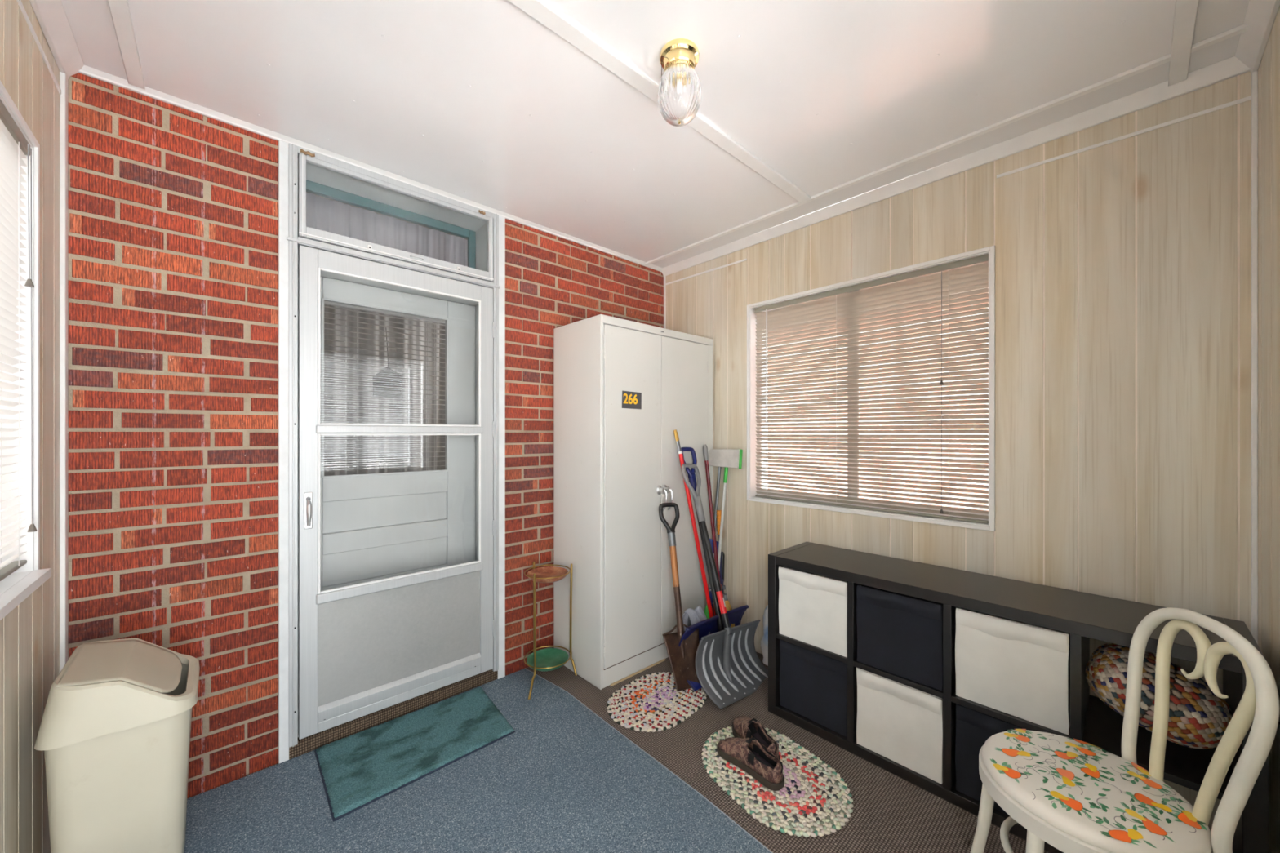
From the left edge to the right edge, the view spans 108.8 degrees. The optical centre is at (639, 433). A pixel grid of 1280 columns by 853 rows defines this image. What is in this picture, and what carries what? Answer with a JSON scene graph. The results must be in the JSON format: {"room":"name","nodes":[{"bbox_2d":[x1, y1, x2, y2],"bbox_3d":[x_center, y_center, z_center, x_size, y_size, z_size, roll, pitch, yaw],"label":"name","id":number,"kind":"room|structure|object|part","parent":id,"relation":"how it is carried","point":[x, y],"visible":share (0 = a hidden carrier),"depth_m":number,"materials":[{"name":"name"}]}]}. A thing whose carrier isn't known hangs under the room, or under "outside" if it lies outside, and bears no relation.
{"room":"enclosed porch","nodes":[
{"label":"enclosed porch","id":0,"kind":"room"},
{"bbox_2d":[0,0,59,852],"bbox_3d":[-1.046,0.068,0.482,0.140,2.585,2.670,0,0,-43],"label":"wall","id":1,"kind":"structure","parent":0,"point":[29,634],"depth_m":1.31,"materials":[{"name":"brown wood"}]},
{"bbox_2d":[0,80,51,620],"bbox_3d":[-1.291,-0.205,0.786,0.145,1.217,1.282,0,0,-43],"label":"window","id":2,"kind":"structure","parent":1,"relation":"in","point":[20,584],"depth_m":1.26,"materials":[{"name":"clear glass"}]},
{"bbox_2d":[0,99,37,581],"bbox_3d":[-1.268,-0.219,0.810,0.055,1.148,1.212,0,0,-43],"label":"blind","id":3,"kind":"object","parent":2,"relation":"attached to","point":[14,146],"visible":1,"depth_m":1.19,"materials":[{"name":"white plastic"}]},
{"bbox_3d":[-1.280,-0.209,0.808,0.029,1.108,1.032,0,0,-43],"label":"ladder cord","id":4,"kind":"part","parent":3,"relation":"part of","materials":[{"name":"white fabric"}]},
{"bbox_3d":[-1.276,0.349,0.803,0.024,0.011,1.206,0,0,-43],"label":"rail","id":5,"kind":"part","parent":3,"relation":"part of","materials":[{"name":"white plastic"}]},
{"bbox_3d":[-1.610,-0.582,1.207,0.004,0.363,0.003,0,0,-43],"label":"pull cord","id":6,"kind":"part","parent":3,"relation":"part of","materials":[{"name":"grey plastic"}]},
{"bbox_3d":[-1.627,-0.257,1.226,0.004,1.013,0.003,0,0,-43],"label":"pull cord","id":7,"kind":"part","parent":3,"relation":"part of","materials":[{"name":"white fabric"}]},
{"bbox_2d":[16,0,61,93],"bbox_3d":[-1.072,-1.104,0.615,0.005,0.012,2.360,0,0,-43],"label":"trim","id":8,"kind":"structure","parent":1,"relation":"attached to","point":[20,3],"depth_m":1.29,"materials":[{"name":"beige wood"}]},
{"bbox_2d":[29,0,84,79],"bbox_3d":[-0.977,-1.198,0.547,0.049,0.055,2.670,0,0,-43],"label":"trim","id":9,"kind":"structure","parent":1,"relation":"attached to","point":[51,15],"depth_m":1.37,"materials":[{"name":"white wood"}]},
{"bbox_2d":[59,71,67,672],"bbox_3d":[-1.884,0.090,1.499,0.012,2.540,0.040,0,0,-43],"label":"trim","id":10,"kind":"structure","parent":1,"relation":"attached to","point":[63,77],"depth_m":1.49,"materials":[{"name":"white wood"}]},
{"bbox_2d":[67,72,663,798],"bbox_3d":[-0.947,0.067,2.570,3.443,2.588,0.262,0,0,-43],"label":"wall","id":11,"kind":"structure","parent":0,"point":[173,211],"depth_m":1.74,"materials":[{"name":"brick"}]},
{"bbox_2d":[78,65,662,271],"bbox_3d":[-0.850,-1.216,2.465,2.843,0.019,0.029,0,0,-43],"label":"trim","id":12,"kind":"structure","parent":11,"relation":"attached to","point":[86,70],"depth_m":1.93,"materials":[{"name":"white wood"}]},
{"bbox_2d":[306,179,475,268],"bbox_3d":[-1.269,-0.998,2.376,0.843,0.345,0.030,0,0,-43],"label":"window","id":13,"kind":"structure","parent":11,"relation":"in","point":[312,187],"depth_m":2.37,"materials":[{"name":"teal paint"}]},
{"bbox_2d":[306,192,467,266],"bbox_3d":[-1.308,-0.976,2.420,0.830,0.332,0.041,0,0,-43],"label":"cafe curtain","id":14,"kind":"object","parent":13,"relation":"hanging from","point":[323,214],"visible":0.36,"depth_m":2.39,"materials":[{"name":"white fabric"}]},
{"bbox_2d":[278,140,505,764],"bbox_3d":[-1.114,0.077,2.214,0.995,2.566,0.098,0,0,-43],"label":"door","id":15,"kind":"structure","parent":11,"relation":"in","point":[346,654],"depth_m":2.07,"materials":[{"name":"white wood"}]},
{"bbox_3d":[-1.402,0.325,1.936,0.030,0.154,0.006,0,0,-43],"label":"handle plate","id":16,"kind":"part","parent":15,"relation":"part of","materials":[{"name":"silver metal"}]},
{"bbox_3d":[-1.387,0.332,1.919,0.019,0.107,0.037,0,0,-43],"label":"lever","id":17,"kind":"part","parent":15,"relation":"part of","materials":[{"name":"silver metal"}]},
{"bbox_3d":[-1.124,0.245,2.219,0.853,2.073,0.032,0,0,-43],"label":"frame","id":18,"kind":"part","parent":15,"relation":"part of","materials":[{"name":"metal"}]},
{"bbox_2d":[297,149,493,282],"bbox_3d":[-1.118,-1.012,2.212,0.854,0.364,0.042,0,0,-43],"label":"window frame","id":19,"kind":"structure","parent":15,"relation":"attached to","point":[304,232],"depth_m":2.13,"materials":[{"name":"metal"}]},
{"bbox_3d":[-1.124,-1.016,2.219,0.806,0.281,0.003,0,0,-43],"label":"pane","id":20,"kind":"part","parent":19,"relation":"part of","materials":[{"name":"clear glass"}]},
{"bbox_3d":[-1.126,0.963,2.216,0.719,0.465,0.006,0,0,-43],"label":"kick panel","id":21,"kind":"part","parent":15,"relation":"part of","materials":[{"name":"metal"}]},
{"bbox_3d":[-1.117,1.209,2.208,0.719,0.067,0.018,0,0,-43],"label":"rail","id":22,"kind":"part","parent":15,"relation":"part of","materials":[{"name":"metal"}]},
{"bbox_3d":[-1.113,0.346,2.209,0.740,0.767,0.022,0,0,-43],"label":"cross rail","id":23,"kind":"part","parent":15,"relation":"part of","materials":[{"name":"metal"}]},
{"bbox_2d":[297,163,486,737],"bbox_3d":[-1.224,0.077,2.335,0.992,2.566,0.230,0,0,-43],"label":"trim","id":24,"kind":"structure","parent":11,"relation":"attached to","point":[315,174],"depth_m":2.39,"materials":[{"name":"white paint"}]},
{"bbox_2d":[288,669,497,759],"bbox_3d":[-1.207,1.329,2.323,0.980,0.062,0.272,0,0,-43],"label":"threshold","id":25,"kind":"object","parent":11,"relation":"attached to","point":[308,744],"depth_m":2.15,"materials":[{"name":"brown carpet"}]},
{"bbox_2d":[320,276,475,591],"bbox_3d":[-1.271,0.278,2.378,0.839,2.032,0.048,0,0,-43],"label":"door","id":26,"kind":"structure","parent":11,"relation":"in","point":[375,526],"depth_m":2.40,"materials":[{"name":"white paint"}]},
{"bbox_2d":[324,300,444,475],"bbox_3d":[-1.321,-0.205,2.392,0.607,0.880,0.024,0,0,-43],"label":"mini blind","id":27,"kind":"object","parent":26,"relation":"attached to","point":[334,304],"visible":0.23,"depth_m":2.35,"materials":[{"name":"white plastic"}]},
{"bbox_2d":[373,327,401,398],"bbox_3d":[-1.336,-0.375,2.424,0.135,0.370,0.006,0,0,-43],"label":"plaque","id":28,"kind":"object","parent":27,"relation":"hanging from","point":[395,385],"visible":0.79,"depth_m":2.42,"materials":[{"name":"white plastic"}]},
{"bbox_2d":[306,191,467,239],"bbox_3d":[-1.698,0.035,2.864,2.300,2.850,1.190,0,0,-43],"label":"curtain rod","id":29,"kind":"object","parent":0,"point":[306,192],"depth_m":2.81,"materials":[{"name":"paint"}]},
{"bbox_2d":[324,304,444,475],"bbox_3d":[-1.640,-0.190,2.911,1.550,1.700,0.125,0,0,-43],"label":"drape","id":30,"kind":"object","parent":29,"relation":"hanging from","point":[388,450],"visible":0.17,"depth_m":2.91,"materials":[{"name":"grey fabric"}]},
{"bbox_2d":[186,652,1049,852],"bbox_3d":[0.014,1.410,1.532,3.443,0.100,3.370,0,0,-43],"label":"floor","id":31,"kind":"structure","parent":0,"point":[891,814],"depth_m":1.75,"materials":[{"name":"brown carpet"}]},
{"bbox_2d":[184,667,773,852],"bbox_3d":[-0.361,1.356,1.116,1.720,0.008,2.652,0,0,-43],"label":"carpet","id":32,"kind":"object","parent":31,"relation":"on","point":[566,780],"visible":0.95,"depth_m":1.66,"materials":[{"name":"blue carpet"}]},
{"bbox_2d":[34,637,199,852],"bbox_3d":[-1.522,0.998,1.365,0.298,0.710,0.376,0,0,-43],"label":"bin","id":33,"kind":"object","parent":32,"relation":"on","point":[113,735],"visible":1,"depth_m":1.25,"materials":[{"name":"beige plastic"}]},
{"bbox_3d":[-1.522,0.721,1.365,0.298,0.156,0.376,0,0,-43],"label":"lid","id":34,"kind":"part","parent":33,"relation":"part of","materials":[{"name":"beige plastic"}]},
{"bbox_2d":[314,687,515,822],"bbox_3d":[-0.958,1.345,2.019,0.737,0.017,0.495,0,0,-43],"label":"bath mat","id":35,"kind":"object","parent":32,"relation":"on","point":[358,770],"visible":1,"depth_m":1.95,"materials":[{"name":"teal fabric"}]},
{"bbox_2d":[524,561,577,699],"bbox_3d":[-0.547,1.042,2.534,0.322,0.617,0.301,0,0,-43],"label":"plant stand","id":36,"kind":"object","parent":32,"relation":"on","point":[546,660],"visible":1,"depth_m":2.55,"materials":[{"name":"gold metal"}]},
{"bbox_3d":[-0.559,1.042,2.371,0.014,0.617,0.108,0,0,5],"label":"leg","id":37,"kind":"part","parent":36,"relation":"part of","materials":[{"name":"gold metal"}]},
{"bbox_3d":[-0.620,1.041,2.638,0.049,0.615,0.014,0,0,37],"label":"leg","id":38,"kind":"part","parent":36,"relation":"part of","materials":[{"name":"gold metal"}]},
{"bbox_2d":[526,648,568,671],"bbox_3d":[-0.511,1.258,2.539,0.228,0.032,0.228,0,0,-43],"label":"tray","id":39,"kind":"object","parent":36,"relation":"on","point":[548,659],"depth_m":2.54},
{"bbox_2d":[527,566,568,582],"bbox_3d":[-0.511,0.785,2.539,0.224,0.032,0.224,0,0,-43],"label":"tray","id":40,"kind":"object","parent":36,"relation":"on","point":[547,574],"depth_m":2.55,"materials":[{"name":"orange metal"}]},
{"bbox_3d":[-0.374,1.042,2.571,0.017,0.615,0.061,0,0,-43],"label":"leg","id":41,"kind":"part","parent":36,"relation":"part of","materials":[{"name":"gold metal"}]},
{"bbox_2d":[553,314,713,689],"bbox_3d":[0.004,0.362,2.901,0.955,1.995,0.519,0,0,-43],"label":"storage cabinet","id":42,"kind":"object","parent":31,"relation":"on","point":[622,388],"visible":0.89,"depth_m":2.61,"materials":[{"name":"metal"}]},
{"bbox_3d":[-0.046,-0.189,2.571,0.147,0.097,0.002,0,0,-43],"label":"number plate","id":43,"kind":"part","parent":42,"relation":"part of","materials":[{"name":"grey"}]},
{"bbox_3d":[-0.037,0.336,2.594,0.430,1.841,0.020,0,0,-43],"label":"door","id":44,"kind":"part","parent":42,"relation":"part of","materials":[{"name":"metal"}]},
{"bbox_3d":[0.130,0.382,2.700,0.042,0.151,0.052,0,0,-43],"label":"handle","id":45,"kind":"part","parent":42,"relation":"part of","materials":[{"name":"silver metal"}]},
{"bbox_3d":[0.166,0.382,2.732,0.042,0.151,0.052,0,0,-43],"label":"handle","id":46,"kind":"part","parent":42,"relation":"part of","materials":[{"name":"silver metal"}]},
{"bbox_3d":[0.283,0.336,2.890,0.436,1.841,0.020,0,0,-43],"label":"door","id":47,"kind":"part","parent":42,"relation":"part of","materials":[{"name":"metal"}]},
{"bbox_2d":[606,671,706,732],"bbox_3d":[0.089,1.353,2.339,0.416,0.011,0.556,0,0,43],"label":"braided rug","id":48,"kind":"object","parent":31,"relation":"on","point":[651,702],"visible":0.92,"depth_m":2.29,"materials":[{"name":"multicoloured fabric"}]},
{"bbox_2d":[658,502,699,691],"bbox_3d":[0.202,0.871,2.538,0.222,0.937,0.302,0,0,-23],"label":"shovel","id":49,"kind":"object","parent":48,"relation":"on","point":[682,659],"visible":0.97,"depth_m":2.48,"materials":[{"name":"metal"}]},
{"bbox_2d":[673,584,685,659],"bbox_3d":[0.217,1.026,2.507,0.038,0.381,0.043,2,-17,-23],"label":"socket","id":50,"kind":"object","parent":49,"relation":"attached to","point":[681,651],"depth_m":2.49,"materials":[{"name":"metal"}]},
{"bbox_3d":[0.235,1.209,2.450,0.221,0.275,0.040,2,-17,-23],"label":"blade","id":51,"kind":"part","parent":49,"relation":"part of","materials":[{"name":"metal"}]},
{"bbox_2d":[673,429,713,617],"bbox_3d":[0.349,0.666,2.795,0.300,1.384,0.029,0,0,-10],"label":"pole","id":52,"kind":"object","parent":31,"relation":"on","point":[676,435],"visible":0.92,"depth_m":2.79,"materials":[{"name":"red plastic"}]},
{"bbox_2d":[704,604,713,618],"bbox_3d":[0.437,1.210,2.913,0.060,0.300,0.059,0,0,-43],"label":"bottle","id":53,"kind":"object","parent":31,"relation":"on","point":[706,611],"visible":0.17,"depth_m":2.89,"materials":[{"name":"green plastic"}]},
{"bbox_2d":[702,444,720,584],"bbox_3d":[0.480,0.713,2.954,0.156,1.288,0.032,0,0,27],"label":"pole","id":54,"kind":"object","parent":31,"relation":"on","point":[705,452],"visible":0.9,"depth_m":2.96,"materials":[{"name":"grey plastic"}]},
{"bbox_2d":[678,447,748,691],"bbox_3d":[0.374,0.719,2.704,0.580,1.271,0.374,0,0,-42],"label":"snow shovel","id":55,"kind":"object","parent":31,"relation":"on","point":[713,624],"visible":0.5,"depth_m":2.67,"materials":[{"name":"blue plastic"}]},
{"bbox_2d":[682,605,710,641],"bbox_3d":[0.315,1.142,2.663,0.183,0.286,0.138,0,0,-43],"label":"rag","id":56,"kind":"object","parent":55,"relation":"on","point":[691,616],"visible":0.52,"depth_m":2.63,"materials":[{"name":"grey fabric"}]},
{"bbox_2d":[708,466,720,592],"bbox_3d":[0.479,0.758,3.007,0.136,1.198,0.021,0,0,-24],"label":"pole","id":57,"kind":"object","parent":31,"relation":"on","point":[719,468],"visible":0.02,"depth_m":3.01,"materials":[{"name":"grey metal"}]},
{"bbox_2d":[709,538,719,616],"bbox_3d":[0.484,1.015,2.987,0.101,0.680,0.073,0,0,-19],"label":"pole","id":58,"kind":"object","parent":31,"relation":"on","point":[710,540],"visible":0.1,"depth_m":2.95,"materials":[{"name":"blue plastic"}]},
{"bbox_2d":[716,510,724,594],"bbox_3d":[0.520,0.780,2.978,0.035,0.562,0.061,0,0,-22],"label":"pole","id":59,"kind":"object","parent":31,"relation":"on","point":[718,512],"visible":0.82,"depth_m":2.97,"materials":[{"name":"blue plastic"}]},
{"bbox_2d":[721,551,724,593],"bbox_3d":[0.533,1.058,2.990,0.062,0.566,0.038,0,0,-43],"label":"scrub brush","id":60,"kind":"object","parent":31,"relation":"on","point":[722,553],"visible":0.24,"depth_m":2.99,"materials":[{"name":"black plastic"}]},
{"bbox_2d":[681,463,768,709],"bbox_3d":[0.419,0.783,2.574,0.540,1.208,0.487,0,0,-42],"label":"snow shovel","id":61,"kind":"object","parent":31,"relation":"on","point":[729,668],"visible":0.95,"depth_m":2.47,"materials":[{"name":"grey plastic"}]},
{"bbox_2d":[722,626,733,684],"bbox_3d":[0.474,1.184,2.441,0.040,0.280,0.107,7,-27,-41],"label":"socket","id":62,"kind":"object","parent":61,"relation":"attached to","point":[728,678],"depth_m":2.44,"materials":[{"name":"grey plastic"}]},
{"bbox_2d":[709,448,742,568],"bbox_3d":[0.535,0.727,2.953,0.257,1.259,0.082,0,0,40],"label":"broom","id":63,"kind":"object","parent":31,"relation":"on","point":[726,458],"visible":0.91,"depth_m":2.96,"materials":[{"name":"green plastic"}]},
{"bbox_3d":[0.634,0.160,2.883,0.031,0.124,0.008,5,0,-43],"label":"mop plate","id":64,"kind":"part","parent":63,"relation":"part of","materials":[{"name":"green plastic"}]},
{"bbox_2d":[722,585,734,627],"bbox_3d":[0.556,1.137,2.823,0.102,0.396,0.100,0,0,-25],"label":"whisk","id":65,"kind":"object","parent":31,"relation":"on","point":[728,606],"visible":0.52,"depth_m":2.81,"materials":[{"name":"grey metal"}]},
{"bbox_2d":[760,604,768,666],"bbox_3d":[0.812,1.184,2.659,0.130,0.346,0.254,0,0,-43],"label":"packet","id":66,"kind":"object","parent":31,"relation":"on","point":[764,642],"visible":0.25,"depth_m":2.70,"materials":[{"name":"white plastic"}]},
{"bbox_2d":[701,726,853,837],"bbox_3d":[0.528,1.353,1.832,0.456,0.011,0.616,0,0,-33],"label":"braided rug","id":67,"kind":"object","parent":31,"relation":"on","point":[814,800],"visible":0.7,"depth_m":1.73,"materials":[{"name":"multicoloured fabric"}]},
{"bbox_2d":[716,737,784,791],"bbox_3d":[0.449,1.288,1.853,0.114,0.116,0.305,0,0,-38],"label":"shoe","id":68,"kind":"object","parent":67,"relation":"on","point":[764,766],"visible":1,"depth_m":1.83,"materials":[{"name":"brown"}]},
{"bbox_2d":[732,715,780,760],"bbox_3d":[0.493,1.288,1.982,0.114,0.116,0.307,0,0,-19],"label":"shoe","id":69,"kind":"object","parent":67,"relation":"on","point":[743,726],"visible":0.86,"depth_m":1.98,"materials":[{"name":"brown leather"}]},
{"bbox_2d":[768,542,1269,852],"bbox_3d":[1.264,0.976,1.843,0.390,0.769,1.456,0,0,-43],"label":"cube shelf","id":70,"kind":"object","parent":31,"relation":"on","point":[1085,616],"visible":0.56,"depth_m":1.65,"materials":[{"name":"black wood"}]},
{"bbox_3d":[0.784,0.976,2.362,0.390,0.769,0.042,0,0,-43],"label":"panel","id":71,"kind":"part","parent":70,"relation":"part of","materials":[{"name":"black wood"}]},
{"bbox_2d":[778,566,847,657],"bbox_3d":[0.904,0.804,2.209,0.362,0.323,0.329,0,0,-43],"label":"box","id":72,"kind":"object","parent":70,"relation":"on","point":[813,607],"visible":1,"depth_m":2.08,"materials":[{"name":"white fabric"}]},
{"bbox_2d":[779,639,847,737],"bbox_3d":[0.907,1.155,2.212,0.352,0.323,0.329,0,0,-43],"label":"box","id":73,"kind":"object","parent":70,"relation":"on","point":[813,686],"visible":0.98,"depth_m":2.09,"materials":[{"name":"black fabric"}]},
{"bbox_2d":[856,584,942,690],"bbox_3d":[1.149,0.804,1.946,0.360,0.323,0.315,0,0,-43],"label":"box","id":74,"kind":"object","parent":70,"relation":"on","point":[899,634],"visible":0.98,"depth_m":1.82,"materials":[{"name":"black fabric"}]},
{"bbox_2d":[856,667,942,784],"bbox_3d":[1.149,1.155,1.945,0.360,0.323,0.315,0,0,-43],"label":"box","id":75,"kind":"object","parent":70,"relation":"on","point":[901,723],"visible":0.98,"depth_m":1.82,"materials":[{"name":"white fabric"}]},
{"bbox_2d":[955,703,1029,816],"bbox_3d":[1.389,1.155,1.691,0.354,0.323,0.308,0,0,-43],"label":"box","id":76,"kind":"object","parent":70,"relation":"on","point":[974,728],"visible":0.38,"depth_m":1.66,"materials":[{"name":"black fabric"}]},
{"bbox_2d":[955,607,1070,735],"bbox_3d":[1.388,0.804,1.691,0.356,0.323,0.308,0,0,-43],"label":"box","id":77,"kind":"object","parent":70,"relation":"on","point":[1016,668],"visible":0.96,"depth_m":1.56,"materials":[{"name":"white fabric"}]},
{"bbox_2d":[1085,643,1232,749],"bbox_3d":[1.619,0.815,1.445,0.311,0.241,0.307,0,0,-43],"label":"rug","id":78,"kind":"object","parent":70,"relation":"in","point":[1198,719],"visible":0.81,"depth_m":1.35,"materials":[{"name":"multicoloured fabric"}]},
{"bbox_3d":[1.745,0.976,1.325,0.390,0.769,0.042,0,0,-43],"label":"panel","id":79,"kind":"part","parent":70,"relation":"part of","materials":[{"name":"black wood"}]},
{"bbox_2d":[969,607,1279,852],"bbox_3d":[1.174,0.899,1.175,0.493,0.911,0.434,0,0,18],"label":"bentwood chair","id":80,"kind":"object","parent":31,"relation":"on","point":[1070,795],"visible":1,"depth_m":1.10,"materials":[{"name":"white wood"}]},
{"bbox_3d":[1.024,1.139,1.372,0.033,0.432,0.090,0,0,-38],"label":"leg","id":81,"kind":"part","parent":80,"relation":"part of","materials":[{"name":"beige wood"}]},
{"bbox_3d":[0.936,1.139,1.104,0.090,0.432,0.033,0,0,-16],"label":"leg","id":82,"kind":"part","parent":80,"relation":"part of","materials":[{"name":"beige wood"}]},
{"bbox_3d":[1.146,0.906,1.184,0.420,0.048,0.420,0,0,18],"label":"seat","id":83,"kind":"part","parent":80,"relation":"part of","materials":[{"name":"multicoloured fabric"}]},
{"bbox_2d":[990,728,1207,848],"bbox_3d":[1.144,0.886,1.183,0.398,0.012,0.400,0,0,18],"label":"seat cushion","id":84,"kind":"object","parent":80,"relation":"on","point":[1100,795],"depth_m":1.13,"materials":[{"name":"fabric"}]},
{"bbox_2d":[61,0,1249,267],"bbox_3d":[0.014,-1.264,1.532,3.443,0.082,3.370,0,0,-43],"label":"ceiling","id":85,"kind":"structure","parent":0,"point":[482,102],"depth_m":1.59,"materials":[{"name":"white paint"}]},
{"bbox_2d":[107,0,145,88],"bbox_3d":[-0.862,-1.218,0.633,0.040,0.013,2.640,0,0,-43],"label":"trim","id":86,"kind":"structure","parent":85,"relation":"attached to","point":[119,9],"depth_m":1.42,"materials":[{"name":"white wood"}]},
{"bbox_2d":[507,0,810,202],"bbox_3d":[-0.099,-1.218,1.494,2.625,0.013,0.057,0,0,-43],"label":"trim","id":87,"kind":"structure","parent":85,"relation":"attached to","point":[540,11],"depth_m":1.54,"materials":[{"name":"white wood"}]},
{"bbox_2d":[657,38,701,126],"bbox_3d":[0.127,-1.113,1.480,0.144,0.224,0.141,0,0,-43],"label":"ceiling lamp","id":88,"kind":"object","parent":85,"relation":"attached to","point":[679,89],"visible":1,"depth_m":1.44,"materials":[{"name":"clear glass"}]},
{"bbox_3d":[0.075,-1.135,1.448,0.024,0.121,0.002,0,0,-38],"label":"pull chain","id":89,"kind":"part","parent":88,"relation":"part of","materials":[{"name":"gold metal"}]},
{"bbox_2d":[644,24,1248,265],"bbox_3d":[0.940,-1.218,2.322,0.025,0.013,2.670,0,0,-43],"label":"trim","id":90,"kind":"structure","parent":85,"relation":"attached to","point":[1242,28],"depth_m":1.81,"materials":[{"name":"white wood"}]},
{"bbox_2d":[1168,0,1198,86],"bbox_3d":[0.829,-1.218,0.631,2.813,0.014,0.043,0,0,-43],"label":"trim","id":91,"kind":"structure","parent":85,"relation":"attached to","point":[1185,11],"depth_m":1.41,"materials":[{"name":"white wood"}]},
{"bbox_2d":[666,71,1251,831],"bbox_3d":[1.142,0.068,2.509,0.140,2.585,2.670,0,0,-43],"label":"wall","id":92,"kind":"structure","parent":0,"point":[1123,267],"depth_m":1.76,"materials":[{"name":"brown wood"}]},
{"bbox_2d":[663,275,666,328],"bbox_3d":[0.185,0.087,3.432,0.010,2.545,0.016,0,0,-43],"label":"trim","id":93,"kind":"structure","parent":92,"relation":"attached to","point":[664,277],"depth_m":3.43,"materials":[{"name":"white wood"}]},
{"bbox_2d":[665,257,746,284],"bbox_3d":[0.432,-1.112,3.170,0.005,0.024,0.720,0,0,-43],"label":"trim","id":94,"kind":"structure","parent":92,"relation":"attached to","point":[744,260],"depth_m":3.13,"materials":[{"name":"white wood"}]},
{"bbox_2d":[746,245,995,531],"bbox_3d":[1.147,-0.196,2.480,0.122,1.236,1.259,0,0,-43],"label":"window","id":95,"kind":"structure","parent":92,"relation":"in","point":[751,316],"depth_m":2.41,"materials":[{"name":"clear glass"}]},
{"bbox_2d":[754,253,988,523],"bbox_3d":[1.132,-0.198,2.457,0.055,1.190,1.195,0,0,-43],"label":"blind","id":96,"kind":"object","parent":95,"relation":"attached to","point":[948,280],"visible":0.9,"depth_m":2.33,"materials":[{"name":"beige plastic"}]},
{"bbox_3d":[1.140,0.392,2.465,0.024,0.011,1.189,0,0,-43],"label":"rail","id":97,"kind":"part","parent":96,"relation":"part of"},
{"bbox_3d":[1.406,-0.202,2.135,0.004,1.123,0.003,0,0,-43],"label":"pull cord","id":98,"kind":"part","parent":96,"relation":"part of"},
{"bbox_3d":[1.406,-0.501,2.135,0.004,0.523,0.003,0,0,-43],"label":"pull cord","id":99,"kind":"part","parent":96,"relation":"part of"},
{"bbox_3d":[1.181,-0.196,2.511,0.030,1.190,1.213,0,0,-43],"label":"sash","id":100,"kind":"part","parent":95,"relation":"part of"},
{"bbox_2d":[661,56,1250,275],"bbox_3d":[1.072,-1.202,2.445,0.049,0.045,2.670,0,0,-43],"label":"trim","id":101,"kind":"structure","parent":92,"relation":"attached to","point":[1232,67],"depth_m":1.94,"materials":[{"name":"white wood"}]},
{"bbox_2d":[996,95,1251,177],"bbox_3d":[1.765,-1.101,1.732,0.005,0.027,0.666,0,0,-43],"label":"trim","id":102,"kind":"structure","parent":92,"relation":"attached to","point":[1248,98],"depth_m":1.68,"materials":[{"name":"beige wood"}]},
{"bbox_2d":[1251,70,1257,644],"bbox_3d":[1.989,0.092,1.483,0.012,2.535,0.012,0,0,-43],"label":"trim","id":103,"kind":"structure","parent":92,"relation":"attached to","point":[1254,74],"depth_m":1.48,"materials":[{"name":"beige wood"}]},
{"bbox_2d":[1257,5,1279,852],"bbox_3d":[1.002,0.068,0.465,3.043,2.585,0.140,0,0,-43],"label":"wall","id":104,"kind":"structure","parent":0,"point":[1268,70],"depth_m":1.34,"materials":[{"name":"brown wood"}]},
{"bbox_2d":[1235,0,1279,73],"bbox_3d":[0.938,-1.198,0.535,2.843,0.055,0.049,0,0,-43],"label":"trim","id":105,"kind":"structure","parent":104,"relation":"attached to","point":[1260,15],"depth_m":1.36,"materials":[{"name":"white wood"}]},
{"label":"outside","id":106,"kind":"structure","parent":0,"visible":0},
{"bbox_2d":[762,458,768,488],"bbox_3d":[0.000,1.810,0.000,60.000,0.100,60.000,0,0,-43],"label":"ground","id":107,"kind":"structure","parent":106,"point":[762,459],"depth_m":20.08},
{"bbox_2d":[768,289,988,511],"bbox_3d":[4.367,0.110,3.159,0.300,3.300,7.700,0,0,-43],"label":"wall","id":108,"kind":"structure","parent":107,"relation":"on","point":[979,508],"depth_m":4.79,"materials":[{"name":"brick"}]}
]}

